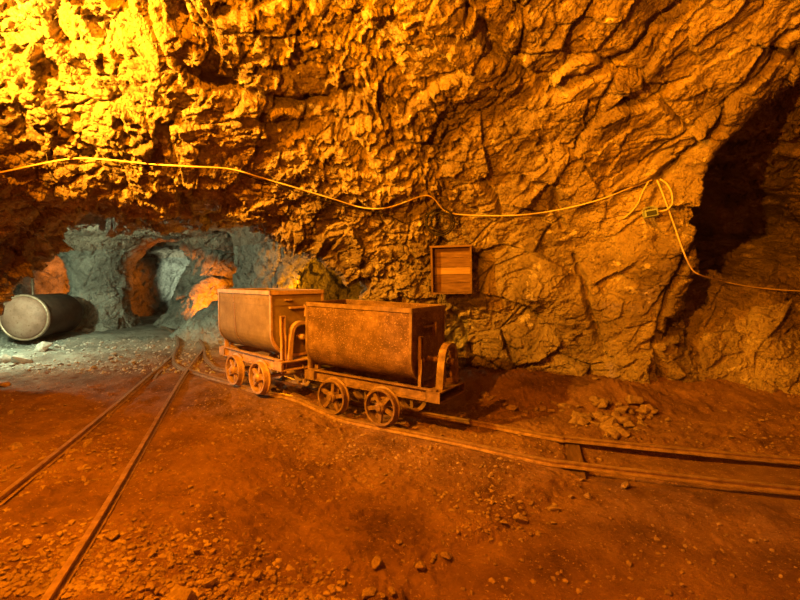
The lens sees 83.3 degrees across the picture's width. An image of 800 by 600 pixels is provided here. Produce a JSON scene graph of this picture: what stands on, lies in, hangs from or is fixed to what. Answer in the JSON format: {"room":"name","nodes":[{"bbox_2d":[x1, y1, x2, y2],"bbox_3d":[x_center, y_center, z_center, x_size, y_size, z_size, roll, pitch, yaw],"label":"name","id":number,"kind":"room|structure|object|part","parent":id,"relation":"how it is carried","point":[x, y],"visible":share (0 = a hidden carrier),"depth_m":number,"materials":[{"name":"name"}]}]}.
{"room":"underground passage","nodes":[
{"label":"underground passage","id":0,"kind":"room"},
{"bbox_2d":[55,203,373,258],"bbox_3d":[-4.099,-1.903,5.524,9.684,2.263,18.626,-1,3,-29],"label":"ceiling","id":1,"kind":"structure","parent":0,"point":[91,230],"depth_m":8.39,"materials":[{"name":"grey stone"}]},
{"bbox_2d":[0,217,467,381],"bbox_3d":[-5.027,0.253,5.867,11.926,2.495,15.311,0,3,0],"label":"wall","id":2,"kind":"structure","parent":0,"point":[117,287],"depth_m":9.61,"materials":[{"name":"grey stone"}]},
{"bbox_2d":[0,0,799,395],"bbox_3d":[1.089,-0.404,3.035,12.181,4.083,9.959,0,3,0],"label":"wall","id":3,"kind":"structure","parent":0,"point":[476,107],"depth_m":4.31,"materials":[{"name":"brown stone"}]},
{"bbox_2d":[0,157,651,215],"bbox_3d":[-0.481,-1.098,4.562,6.274,0.341,0.813,-1,3,-11],"label":"cable","id":4,"kind":"object","parent":3,"relation":"attached to","point":[79,157],"visible":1,"depth_m":4.57,"materials":[{"name":"yellow plastic"}]},
{"bbox_2d":[228,167,427,222],"bbox_3d":[-0.678,-1.074,4.796,2.189,0.403,0.176,-1,3,-28],"label":"wire","id":5,"kind":"object","parent":3,"relation":"attached to","point":[228,167],"visible":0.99,"depth_m":4.78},
{"bbox_2d":[430,245,471,293],"bbox_3d":[0.629,-0.369,5.505,0.510,0.587,0.170,-1,3,9],"label":"wall box","id":6,"kind":"object","parent":3,"relation":"attached to","point":[441,256],"visible":1,"depth_m":5.55,"materials":[{"name":"brown wood"}]},
{"bbox_3d":[0.398,-0.365,5.547,0.022,0.545,0.160,-1,3,9],"label":"panel","id":7,"kind":"part","parent":6,"relation":"part of","materials":[{"name":"brown wood"}]},
{"bbox_3d":[0.624,-0.651,5.493,0.510,0.022,0.170,-1,3,9],"label":"panel","id":8,"kind":"part","parent":6,"relation":"part of","materials":[{"name":"brown wood"}]},
{"bbox_3d":[0.636,-0.086,5.522,0.490,0.020,0.160,-1,3,9],"label":"panel","id":9,"kind":"part","parent":6,"relation":"part of","materials":[{"name":"brown wood"}]},
{"bbox_3d":[0.862,-0.371,5.473,0.022,0.545,0.160,-1,3,9],"label":"panel","id":10,"kind":"part","parent":6,"relation":"part of","materials":[{"name":"brown wood"}]},
{"bbox_2d":[624,181,648,217],"bbox_3d":[2.536,-1.074,4.833,0.255,0.374,0.018,3,4,45],"label":"cable","id":11,"kind":"object","parent":3,"relation":"hanging from","point":[648,181],"visible":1,"depth_m":4.81,"materials":[{"name":"yellow plastic"}]},
{"bbox_2d":[658,178,672,211],"bbox_3d":[2.711,-1.083,4.636,0.086,0.333,0.173,-2,3,-33],"label":"cable","id":12,"kind":"object","parent":3,"relation":"attached to","point":[665,182],"visible":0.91,"depth_m":4.60,"materials":[{"name":"yellow plastic"}]},
{"bbox_2d":[642,206,658,218],"bbox_3d":[2.618,-0.918,4.710,0.159,0.134,0.094,1,3,15],"label":"work lamp","id":13,"kind":"object","parent":12,"relation":"hanging from","point":[650,213],"visible":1,"depth_m":4.68,"materials":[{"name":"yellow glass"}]},
{"bbox_3d":[2.611,-0.902,4.672,0.096,0.048,0.008,-10,-8,15],"label":"glass","id":14,"kind":"part","parent":13,"relation":"part of","materials":[{"name":"grey"}]},
{"bbox_2d":[656,180,799,291],"bbox_3d":[3.994,-0.678,5.486,3.073,1.213,0.814,-1,3,-21],"label":"cable","id":15,"kind":"object","parent":3,"relation":"attached to","point":[656,180],"visible":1,"depth_m":4.70,"materials":[{"name":"yellow plastic"}]},
{"bbox_2d":[0,316,799,599],"bbox_3d":[-2.000,1.008,6.154,18.400,0.475,15.800,0,3,0],"label":"floor","id":16,"kind":"structure","parent":0,"point":[287,526],"depth_m":3.01,"materials":[{"name":"brown soil"}]},
{"bbox_2d":[0,354,10,362],"bbox_3d":[-5.973,0.893,6.806,0.190,0.181,0.228,2,3,36],"label":"stone","id":17,"kind":"object","parent":16,"relation":"on","point":[4,358],"visible":0.55,"depth_m":6.74,"materials":[{"name":"beige stone"}]},
{"bbox_2d":[0,381,11,386],"bbox_3d":[-4.714,1.001,5.345,0.149,0.079,0.087,-2,3,-33],"label":"stone","id":18,"kind":"object","parent":16,"relation":"on","point":[2,383],"visible":0.88,"depth_m":5.33,"materials":[{"name":"brown stone"}]},
{"bbox_2d":[7,442,22,450],"bbox_3d":[-2.942,1.123,3.446,0.078,0.055,0.086,1,3,22],"label":"stone","id":19,"kind":"object","parent":16,"relation":"on","point":[16,445],"visible":0.99,"depth_m":3.42,"materials":[{"name":"brown stone"}]},
{"bbox_2d":[11,353,31,363],"bbox_3d":[-5.661,0.905,6.732,0.246,0.206,0.227,-2,4,-41],"label":"stone","id":20,"kind":"object","parent":16,"relation":"on","point":[19,358],"visible":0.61,"depth_m":6.68,"materials":[{"name":"beige stone"}]},
{"bbox_2d":[30,271,34,294],"bbox_3d":[-7.836,0.050,9.613,0.072,1.335,0.068,0,3,0],"label":"metal pole","id":21,"kind":"object","parent":16,"relation":"on","point":[32,283],"visible":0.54,"depth_m":9.58,"materials":[{"name":"metal"}]},
{"bbox_2d":[0,293,82,340],"bbox_3d":[-6.765,0.286,8.585,0.832,0.832,1.405,0,3,-8],"label":"tank","id":22,"kind":"object","parent":16,"relation":"on","point":[26,317],"visible":0.91,"depth_m":8.01,"materials":[{"name":"metal"}]},
{"bbox_2d":[34,341,52,351],"bbox_3d":[-5.772,0.760,7.277,0.233,0.193,0.232,0,3,9],"label":"stone","id":23,"kind":"object","parent":16,"relation":"on","point":[42,346],"visible":0.92,"depth_m":7.20,"materials":[{"name":"white stone"}]},
{"bbox_2d":[0,355,171,506],"bbox_3d":[-2.875,1.024,4.612,0.081,0.079,5.240,-1,3,-16],"label":"rail","id":24,"kind":"object","parent":16,"relation":"on","point":[9,492],"visible":0.99,"depth_m":3.37,"materials":[{"name":"metal"}]},
{"bbox_2d":[82,328,92,331],"bbox_3d":[-6.551,0.631,9.456,0.165,0.111,0.161,0,3,-7],"label":"stone","id":25,"kind":"object","parent":16,"relation":"on","point":[84,329],"visible":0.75,"depth_m":9.39,"materials":[{"name":"brown stone"}]},
{"bbox_2d":[83,439,92,447],"bbox_3d":[-2.391,1.102,3.444,0.079,0.056,0.070,2,3,36],"label":"stone","id":26,"kind":"object","parent":16,"relation":"on","point":[88,442],"visible":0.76,"depth_m":3.43,"materials":[{"name":"brown stone"}]},
{"bbox_2d":[0,337,215,373],"bbox_3d":[-5.154,0.868,7.330,5.243,0.198,2.865,0,3,0],"label":"gravel","id":27,"kind":"object","parent":16,"relation":"on","point":[12,343],"visible":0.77,"depth_m":6.87,"materials":[{"name":"gravel"}]},
{"bbox_2d":[105,530,118,540],"bbox_3d":[-1.424,1.169,2.231,0.071,0.035,0.060,1,3,29],"label":"stone","id":28,"kind":"object","parent":16,"relation":"on","point":[112,535],"visible":1,"depth_m":2.21,"materials":[{"name":"brown stone"}]},
{"bbox_2d":[41,349,202,599],"bbox_3d":[-2.344,1.013,4.560,0.125,0.106,6.308,-1,3,-18],"label":"rail","id":29,"kind":"object","parent":16,"relation":"on","point":[63,578],"visible":1,"depth_m":2.42,"materials":[{"name":"metal"}]},
{"bbox_2d":[148,551,155,556],"bbox_3d":[-1.153,1.176,2.088,0.036,0.015,0.032,-3,4,-45],"label":"stone","id":30,"kind":"object","parent":16,"relation":"on","point":[153,553],"visible":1,"depth_m":2.08,"materials":[{"name":"brown stone"}]},
{"bbox_2d":[153,369,163,379],"bbox_3d":[-3.203,0.998,5.960,0.085,0.045,0.699,-1,3,-18],"label":"rail","id":31,"kind":"object","parent":16,"relation":"on","point":[160,371],"visible":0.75,"depth_m":5.95,"materials":[{"name":"metal"}]},
{"bbox_2d":[165,584,197,599],"bbox_3d":[-0.906,1.221,1.836,0.130,0.085,0.111,1,3,24],"label":"stone","id":32,"kind":"object","parent":16,"relation":"on","point":[178,592],"visible":1,"depth_m":1.83,"materials":[{"name":"brown stone"}]},
{"bbox_2d":[191,547,200,552],"bbox_3d":[-0.976,1.197,2.150,0.044,0.036,0.032,1,3,23],"label":"stone","id":33,"kind":"object","parent":16,"relation":"on","point":[194,549],"visible":0.77,"depth_m":2.15,"materials":[{"name":"brown stone"}]},
{"bbox_2d":[200,576,217,587],"bbox_3d":[-0.844,1.242,1.982,0.075,0.036,0.049,-2,3,-29],"label":"stone","id":34,"kind":"object","parent":16,"relation":"on","point":[208,582],"visible":1,"depth_m":1.97,"materials":[{"name":"brown stone"}]},
{"bbox_2d":[239,571,246,577],"bbox_3d":[-0.726,1.271,2.078,0.035,0.026,0.034,-1,3,-12],"label":"stone","id":35,"kind":"object","parent":16,"relation":"on","point":[242,574],"visible":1,"depth_m":2.07,"materials":[{"name":"brown stone"}]},
{"bbox_2d":[251,592,260,599],"bbox_3d":[-0.635,1.303,1.975,0.045,0.028,0.042,-2,3,-36],"label":"stone","id":36,"kind":"object","parent":16,"relation":"on","point":[255,596],"visible":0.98,"depth_m":1.97,"materials":[{"name":"brown stone"}]},
{"bbox_2d":[252,570,262,579],"bbox_3d":[-0.665,1.287,2.102,0.046,0.034,0.048,2,3,33],"label":"stone","id":37,"kind":"object","parent":16,"relation":"on","point":[258,574],"visible":1,"depth_m":2.09,"materials":[{"name":"brown stone"}]},
{"bbox_2d":[279,594,285,599],"bbox_3d":[-0.517,1.314,1.981,0.035,0.030,0.034,0,3,7],"label":"stone","id":38,"kind":"object","parent":16,"relation":"on","point":[282,597],"visible":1,"depth_m":1.98,"materials":[{"name":"brown stone"}]},
{"bbox_2d":[362,587,376,598],"bbox_3d":[-0.142,1.344,2.062,0.085,0.034,0.058,-1,3,-25],"label":"stone","id":39,"kind":"object","parent":16,"relation":"on","point":[368,592],"visible":1,"depth_m":2.05,"materials":[{"name":"brown stone"}]},
{"bbox_2d":[372,555,381,568],"bbox_3d":[-0.117,1.302,2.240,0.050,0.034,0.074,0,3,-4],"label":"stone","id":40,"kind":"object","parent":16,"relation":"on","point":[376,561],"visible":1,"depth_m":2.23,"materials":[{"name":"brown stone"}]},
{"bbox_2d":[388,586,395,595],"bbox_3d":[-0.037,1.351,2.091,0.031,0.025,0.052,-1,3,-15],"label":"stone","id":41,"kind":"object","parent":16,"relation":"on","point":[391,589],"visible":1,"depth_m":2.08,"materials":[{"name":"brown stone"}]},
{"bbox_2d":[0,382,799,599],"bbox_3d":[0.010,1.187,3.633,9.846,0.308,3.668,0,3,0],"label":"gravel","id":42,"kind":"object","parent":16,"relation":"on","point":[33,591],"visible":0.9,"depth_m":2.15,"materials":[{"name":"gravel"}]},
{"bbox_2d":[415,561,425,569],"bbox_3d":[0.100,1.334,2.261,0.053,0.036,0.067,-1,3,-15],"label":"stone","id":43,"kind":"object","parent":16,"relation":"on","point":[420,565],"visible":1,"depth_m":2.24,"materials":[{"name":"brown stone"}]},
{"bbox_2d":[431,552,436,558],"bbox_3d":[0.177,1.340,2.357,0.031,0.025,0.048,-1,3,-27],"label":"stone","id":44,"kind":"object","parent":16,"relation":"on","point":[433,555],"visible":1,"depth_m":2.35,"materials":[{"name":"brown stone"}]},
{"bbox_2d":[440,551,451,559],"bbox_3d":[0.242,1.331,2.352,0.061,0.037,0.065,0,3,9],"label":"stone","id":45,"kind":"object","parent":16,"relation":"on","point":[445,554],"visible":1,"depth_m":2.33,"materials":[{"name":"brown stone"}]},
{"bbox_2d":[159,325,799,494],"bbox_3d":[-1.547,0.966,6.011,11.858,0.343,1.609,2,4,40],"label":"rail","id":46,"kind":"object","parent":16,"relation":"on","point":[713,481],"visible":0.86,"depth_m":3.47,"materials":[{"name":"metal"}]},
{"bbox_2d":[217,288,323,394],"bbox_3d":[-1.537,0.444,5.264,0.689,1.139,1.500,-3,4,-45],"label":"cart","id":47,"kind":"object","parent":46,"relation":"on","point":[268,320],"visible":0.92,"depth_m":4.85,"materials":[{"name":"metal"}]},
{"bbox_2d":[219,289,321,352],"bbox_3d":[-1.530,0.223,5.246,0.636,0.685,1.260,-3,4,-45],"label":"tub","id":48,"kind":"object","parent":47,"relation":"in","point":[247,317],"depth_m":4.84,"materials":[{"name":"brown metal"}]},
{"bbox_2d":[305,299,464,425],"bbox_3d":[-0.186,0.600,4.543,1.629,1.190,0.689,3,4,32],"label":"cart","id":49,"kind":"object","parent":46,"relation":"on","point":[404,343],"visible":1,"depth_m":4.28,"materials":[{"name":"metal"}]},
{"bbox_2d":[307,300,443,379],"bbox_3d":[-0.265,0.381,4.583,1.260,0.685,0.636,3,4,32],"label":"tub","id":50,"kind":"object","parent":49,"relation":"in","point":[379,337],"depth_m":4.29,"materials":[{"name":"brown metal"}]},
{"bbox_2d":[480,391,489,397],"bbox_3d":[0.988,1.105,5.246,0.089,0.075,0.123,-1,3,-13],"label":"stone","id":51,"kind":"object","parent":16,"relation":"on","point":[485,394],"visible":1,"depth_m":5.22,"materials":[{"name":"brown stone"}]},
{"bbox_2d":[177,326,799,464],"bbox_3d":[-1.246,0.956,6.229,11.207,0.343,1.588,2,3,39],"label":"rail","id":52,"kind":"object","parent":16,"relation":"on","point":[570,439],"visible":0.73,"depth_m":3.88,"materials":[{"name":"metal"}]},
{"bbox_2d":[506,405,517,411],"bbox_3d":[1.208,1.167,4.850,0.112,0.067,0.105,3,4,44],"label":"stone","id":53,"kind":"object","parent":16,"relation":"on","point":[513,408],"visible":0.96,"depth_m":4.83,"materials":[{"name":"brown stone"}]},
{"bbox_2d":[513,513,527,523],"bbox_3d":[0.729,1.325,2.718,0.070,0.075,0.078,-1,3,-17],"label":"stone","id":54,"kind":"object","parent":16,"relation":"on","point":[518,517],"visible":1,"depth_m":2.70,"materials":[{"name":"brown stone"}]},
{"bbox_2d":[547,505,558,510],"bbox_3d":[0.964,1.312,2.837,0.067,0.037,0.050,0,3,3],"label":"stone","id":55,"kind":"object","parent":16,"relation":"on","point":[551,507],"visible":1,"depth_m":2.82,"materials":[{"name":"brown stone"}]},
{"bbox_2d":[557,403,566,407],"bbox_3d":[1.767,1.147,4.891,0.097,0.049,0.091,2,4,40],"label":"stone","id":56,"kind":"object","parent":16,"relation":"on","point":[562,405],"visible":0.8,"depth_m":4.87,"materials":[{"name":"brown stone"}]},
{"bbox_2d":[568,415,580,424],"bbox_3d":[1.734,1.180,4.431,0.156,0.114,0.112,-1,3,-17],"label":"stone","id":57,"kind":"object","parent":16,"relation":"on","point":[575,419],"visible":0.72,"depth_m":4.38,"materials":[{"name":"brown stone"}]},
{"bbox_2d":[564,442,585,478],"bbox_3d":[1.419,1.323,3.658,0.135,0.112,0.762,1,3,18],"label":"sleeper","id":58,"kind":"object","parent":16,"relation":"on","point":[573,451],"visible":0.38,"depth_m":3.69,"materials":[{"name":"brown wood"}]},
{"bbox_2d":[577,415,589,424],"bbox_3d":[1.778,1.178,4.411,0.132,0.071,0.143,-1,3,-17],"label":"stone","id":59,"kind":"object","parent":16,"relation":"on","point":[583,420],"visible":0.73,"depth_m":4.37,"materials":[{"name":"brown stone"}]},
{"bbox_2d":[578,413,590,417],"bbox_3d":[1.832,1.183,4.499,0.142,0.081,0.114,-1,3,-15],"label":"stone","id":60,"kind":"object","parent":16,"relation":"on","point":[583,414],"visible":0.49,"depth_m":4.50,"materials":[{"name":"brown stone"}]},
{"bbox_2d":[584,492,591,499],"bbox_3d":[1.247,1.301,2.977,0.049,0.042,0.047,-2,3,-35],"label":"stone","id":61,"kind":"object","parent":16,"relation":"on","point":[587,495],"visible":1,"depth_m":2.97,"materials":[{"name":"brown stone"}]},
{"bbox_2d":[589,396,600,402],"bbox_3d":[2.101,1.065,4.812,0.159,0.082,0.124,-3,4,-43],"label":"stone","id":62,"kind":"object","parent":16,"relation":"on","point":[593,399],"visible":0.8,"depth_m":4.78,"materials":[{"name":"brown stone"}]},
{"bbox_2d":[592,412,602,418],"bbox_3d":[2.010,1.173,4.568,0.088,0.084,0.096,-1,3,-11],"label":"stone","id":63,"kind":"object","parent":16,"relation":"on","point":[597,415],"visible":0.58,"depth_m":4.55,"materials":[{"name":"brown stone"}]},
{"bbox_2d":[598,399,608,407],"bbox_3d":[2.136,1.093,4.734,0.105,0.113,0.117,-2,3,-39],"label":"stone","id":64,"kind":"object","parent":16,"relation":"on","point":[604,402],"visible":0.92,"depth_m":4.70,"materials":[{"name":"brown stone"}]},
{"bbox_2d":[598,415,612,421],"bbox_3d":[2.048,1.177,4.466,0.144,0.090,0.128,0,3,2],"label":"stone","id":65,"kind":"object","parent":16,"relation":"on","point":[603,418],"visible":0.71,"depth_m":4.41,"materials":[{"name":"brown stone"}]},
{"bbox_2d":[599,421,613,430],"bbox_3d":[1.951,1.186,4.252,0.121,0.101,0.144,-2,3,-37],"label":"stone","id":66,"kind":"object","parent":16,"relation":"on","point":[603,425],"visible":0.63,"depth_m":4.24,"materials":[{"name":"brown stone"}]},
{"bbox_2d":[603,433,610,437],"bbox_3d":[1.851,1.214,4.023,0.094,0.062,0.063,-2,4,-41],"label":"stone","id":67,"kind":"object","parent":16,"relation":"on","point":[606,435],"visible":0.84,"depth_m":4.00,"materials":[{"name":"brown stone"}]},
{"bbox_2d":[604,427,612,432],"bbox_3d":[1.930,1.203,4.124,0.094,0.074,0.068,-1,3,-12],"label":"stone","id":68,"kind":"object","parent":16,"relation":"on","point":[606,430],"visible":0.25,"depth_m":4.12,"materials":[{"name":"brown stone"}]},
{"bbox_2d":[605,417,616,422],"bbox_3d":[2.042,1.181,4.403,0.113,0.089,0.139,-1,3,-25],"label":"stone","id":69,"kind":"object","parent":16,"relation":"on","point":[613,419],"visible":0.38,"depth_m":4.36,"materials":[{"name":"brown stone"}]},
{"bbox_2d":[608,430,619,438],"bbox_3d":[1.915,1.198,4.023,0.098,0.067,0.091,-2,3,-36],"label":"stone","id":70,"kind":"object","parent":16,"relation":"on","point":[615,434],"visible":0.98,"depth_m":3.99,"materials":[{"name":"brown stone"}]},
{"bbox_2d":[609,422,620,428],"bbox_3d":[2.008,1.191,4.229,0.107,0.081,0.129,3,4,44],"label":"stone","id":71,"kind":"object","parent":16,"relation":"on","point":[615,425],"visible":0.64,"depth_m":4.20,"materials":[{"name":"brown stone"}]},
{"bbox_2d":[611,411,619,416],"bbox_3d":[2.196,1.166,4.562,0.120,0.073,0.094,-3,4,-44],"label":"stone","id":72,"kind":"object","parent":16,"relation":"on","point":[616,413],"visible":0.56,"depth_m":4.54,"materials":[{"name":"brown stone"}]},
{"bbox_2d":[610,427,629,437],"bbox_3d":[1.984,1.201,4.065,0.160,0.087,0.111,0,3,1],"label":"stone","id":73,"kind":"object","parent":16,"relation":"on","point":[623,433],"visible":0.54,"depth_m":4.03,"materials":[{"name":"brown stone"}]},
{"bbox_2d":[615,406,628,413],"bbox_3d":[2.300,1.137,4.661,0.122,0.083,0.118,-2,4,-41],"label":"stone","id":74,"kind":"object","parent":16,"relation":"on","point":[623,409],"visible":0.87,"depth_m":4.62,"materials":[{"name":"brown stone"}]},
{"bbox_2d":[615,416,630,423],"bbox_3d":[2.178,1.194,4.448,0.210,0.103,0.141,0,3,-1],"label":"stone","id":75,"kind":"object","parent":16,"relation":"on","point":[620,419],"visible":0.67,"depth_m":4.39,"materials":[{"name":"brown stone"}]},
{"bbox_2d":[621,481,630,488],"bbox_3d":[1.552,1.281,3.109,0.073,0.049,0.055,-1,3,-28],"label":"stone","id":76,"kind":"object","parent":16,"relation":"on","point":[626,484],"visible":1,"depth_m":3.09,"materials":[{"name":"brown stone"}]},
{"bbox_2d":[623,421,634,427],"bbox_3d":[2.233,1.215,4.376,0.118,0.089,0.100,1,3,16],"label":"stone","id":77,"kind":"object","parent":16,"relation":"on","point":[629,424],"visible":0.95,"depth_m":4.34,"materials":[{"name":"brown stone"}]},
{"bbox_2d":[625,394,643,403],"bbox_3d":[2.475,1.052,4.789,0.160,0.113,0.143,0,3,-10],"label":"stone","id":78,"kind":"object","parent":16,"relation":"on","point":[631,399],"visible":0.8,"depth_m":4.73,"materials":[{"name":"brown stone"}]},
{"bbox_2d":[638,407,650,413],"bbox_3d":[2.526,1.140,4.662,0.117,0.072,0.113,-2,3,-31],"label":"stone","id":79,"kind":"object","parent":16,"relation":"on","point":[645,410],"visible":1,"depth_m":4.63,"materials":[{"name":"brown stone"}]},
{"bbox_2d":[640,404,653,411],"bbox_3d":[2.571,1.121,4.686,0.105,0.082,0.100,0,3,-3],"label":"stone","id":80,"kind":"object","parent":16,"relation":"on","point":[649,406],"visible":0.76,"depth_m":4.67,"materials":[{"name":"brown stone"}]},
{"bbox_2d":[650,408,658,413],"bbox_3d":[2.628,1.150,4.662,0.103,0.059,0.095,1,3,13],"label":"stone","id":81,"kind":"object","parent":16,"relation":"on","point":[654,411],"visible":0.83,"depth_m":4.63,"materials":[{"name":"brown stone"}]}
]}

